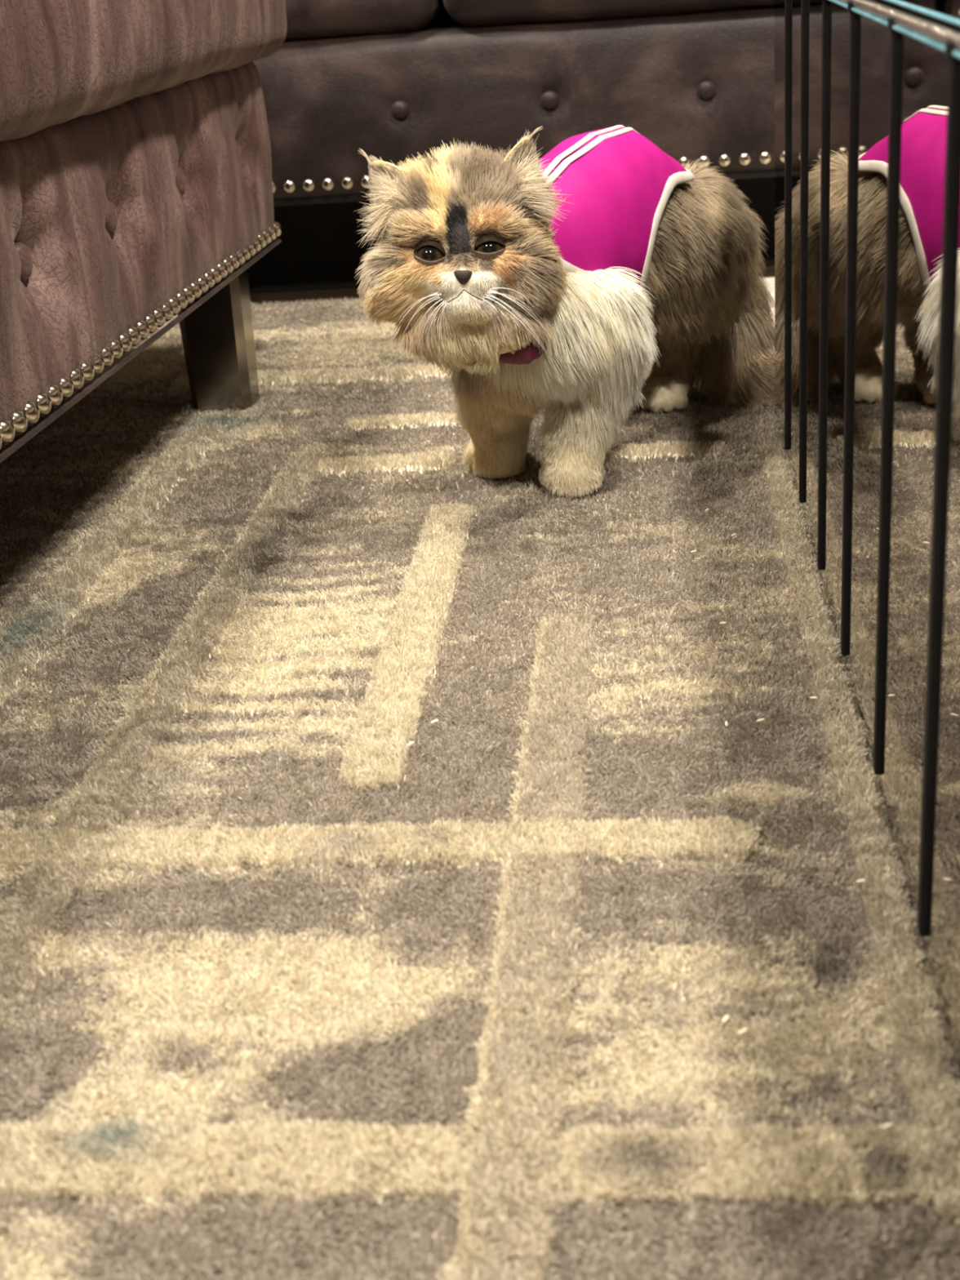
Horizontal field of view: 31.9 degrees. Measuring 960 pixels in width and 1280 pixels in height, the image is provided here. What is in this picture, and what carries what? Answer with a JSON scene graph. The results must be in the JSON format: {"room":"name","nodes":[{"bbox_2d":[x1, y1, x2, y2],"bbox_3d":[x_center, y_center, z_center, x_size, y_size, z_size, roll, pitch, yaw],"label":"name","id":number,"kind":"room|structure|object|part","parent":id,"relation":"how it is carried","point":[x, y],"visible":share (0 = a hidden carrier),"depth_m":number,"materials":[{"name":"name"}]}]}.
{"room":"living room","nodes":[
{"label":"living room","id":0,"kind":"room"},
{"bbox_2d":[249,264,774,304],"bbox_3d":[0.100,0.242,0.860,4.400,0.100,5.800,-2,23,6],"label":"floor","id":1,"kind":"structure","parent":0,"point":[342,292],"depth_m":2.65,"materials":[{"name":"brown wood"}]},
{"bbox_2d":[0,276,959,1279],"bbox_3d":[0.092,-0.022,1.334,2.200,0.014,2.575,-2,23,6],"label":"area rug","id":2,"kind":"object","parent":1,"relation":"on","point":[291,988],"visible":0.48,"depth_m":0.98,"materials":[{"name":"beige carpet"}]},
{"bbox_2d":[0,0,287,462],"bbox_3d":[-0.886,-0.363,1.194,1.110,0.864,2.054,-1,23,8],"label":"ottoman","id":3,"kind":"object","parent":2,"relation":"on","point":[136,194],"visible":1,"depth_m":1.52,"materials":[{"name":"brown fabric"}]},
{"bbox_2d":[0,0,287,142],"bbox_3d":[-0.703,-0.589,1.638,0.860,0.163,1.021,-1,23,8],"label":"seat cushion","id":4,"kind":"object","parent":3,"relation":"on","point":[71,70],"depth_m":1.43,"materials":[{"name":"brown fabric"}]},
{"bbox_3d":[-0.308,-0.357,1.978,0.079,0.161,0.060,-1,23,8],"label":"leg","id":5,"kind":"part","parent":3,"relation":"part of","materials":[{"name":"brown wood"}]},
{"bbox_2d":[354,124,774,497],"bbox_3d":[0.101,-0.355,1.679,0.239,0.330,0.603,13,28,35],"label":"cat","id":6,"kind":"object","parent":2,"relation":"on","point":[548,282],"visible":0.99,"depth_m":1.53},
{"bbox_3d":[-0.043,-0.318,1.418,0.027,0.014,0.012,0,0,0],"label":"lid","id":7,"kind":"part","parent":6,"relation":"part of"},
{"bbox_3d":[-0.043,-0.332,1.417,0.027,0.014,0.012,0,0,0],"label":"lid","id":8,"kind":"part","parent":6,"relation":"part of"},
{"bbox_3d":[0.008,-0.336,1.418,0.027,0.012,0.015,-3,23,2],"label":"lid","id":9,"kind":"part","parent":6,"relation":"part of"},
{"bbox_3d":[0.008,-0.324,1.417,0.027,0.014,0.013,0,0,0],"label":"lid","id":10,"kind":"part","parent":6,"relation":"part of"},
{"bbox_2d":[722,1014,728,1022],"bbox_3d":[0.120,0.185,0.819,0.002,0.002,0.006,13,28,35],"label":"crumb","id":11,"kind":"object","parent":2,"relation":"on","point":[726,1018],"visible":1,"depth_m":0.82,"materials":[{"name":"white food"}]},
{"bbox_2d":[737,1028,747,1034],"bbox_3d":[0.127,0.188,0.809,0.006,0.002,0.002,-14,25,-21],"label":"crumb","id":12,"kind":"object","parent":2,"relation":"on","point":[744,1030],"visible":1,"depth_m":0.81,"materials":[{"name":"beige food"}]},
{"bbox_2d":[856,879,864,882],"bbox_3d":[0.210,0.133,0.925,0.006,0.002,0.002,-4,23,0],"label":"crumb","id":13,"kind":"object","parent":2,"relation":"on","point":[860,880],"visible":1,"depth_m":0.92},
{"bbox_2d":[774,0,959,1073],"bbox_3d":[0.548,-0.191,1.052,0.628,0.447,1.360,-2,23,6],"label":"mirror","id":14,"kind":"object","parent":2,"relation":"on","point":[867,92],"visible":1,"depth_m":0.94,"materials":[{"name":"mirror"}]},
{"bbox_3d":[0.296,-0.411,1.633,0.006,0.434,0.167,-2,23,6],"label":"mirror pane","id":15,"kind":"part","parent":14,"relation":"part of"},
{"bbox_3d":[0.282,-0.346,1.483,0.006,0.434,0.161,-2,23,6],"label":"mirror pane","id":16,"kind":"part","parent":14,"relation":"part of","materials":[{"name":"silver metal"}]},
{"bbox_3d":[0.268,-0.281,1.333,0.006,0.434,0.167,-2,23,6],"label":"mirror pane","id":17,"kind":"part","parent":14,"relation":"part of","materials":[{"name":"silver metal"}]},
{"bbox_3d":[0.254,-0.215,1.179,0.006,0.434,0.169,-2,23,6],"label":"mirror pane","id":18,"kind":"part","parent":14,"relation":"part of","materials":[{"name":"silver metal"}]},
{"bbox_3d":[0.239,-0.147,1.020,0.006,0.434,0.179,-2,23,6],"label":"mirror pane","id":19,"kind":"part","parent":14,"relation":"part of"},
{"bbox_3d":[0.223,-0.077,0.857,0.006,0.434,0.176,-2,23,6],"label":"mirror pane","id":20,"kind":"part","parent":14,"relation":"part of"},
{"bbox_3d":[0.537,-0.395,0.965,0.620,0.002,1.360,-2,23,6],"label":"pane","id":21,"kind":"part","parent":14,"relation":"part of","materials":[{"name":"glass"}]},
{"bbox_3d":[0.208,-0.008,0.698,0.006,0.434,0.173,-2,23,6],"label":"mirror pane","id":22,"kind":"part","parent":14,"relation":"part of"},
{"bbox_2d":[880,1123,893,1128],"bbox_3d":[0.179,0.214,0.739,0.006,0.002,0.002,-9,23,-10],"label":"crumb","id":23,"kind":"object","parent":2,"relation":"on","point":[884,1126],"visible":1,"depth_m":0.74,"materials":[{"name":"beige food"}]},
{"bbox_2d":[244,0,774,292],"bbox_3d":[0.407,-1.116,2.701,2.304,0.919,1.014,-2,23,6],"label":"sofa","id":24,"kind":"object","parent":1,"relation":"on","point":[393,80],"visible":0.44,"depth_m":2.35,"materials":[{"name":"brown leather"}]},
{"bbox_2d":[284,0,448,40],"bbox_3d":[-0.391,-1.044,2.667,0.721,0.159,0.754,-2,23,6],"label":"seat cushion","id":25,"kind":"object","parent":24,"relation":"on","point":[306,20],"depth_m":2.33,"materials":[{"name":"brown leather"}]},
{"bbox_3d":[0.414,-0.926,2.719,2.304,0.221,0.867,-2,23,6],"label":"seat","id":26,"kind":"part","parent":24,"relation":"part of","materials":[{"name":"brown leather"}]},
{"bbox_2d":[443,0,774,26],"bbox_3d":[0.362,-1.067,2.585,0.792,0.160,0.756,-2,23,6],"label":"seat cushion","id":27,"kind":"object","parent":24,"relation":"on","point":[464,13],"depth_m":2.31,"materials":[{"name":"brown leather"}]}
]}

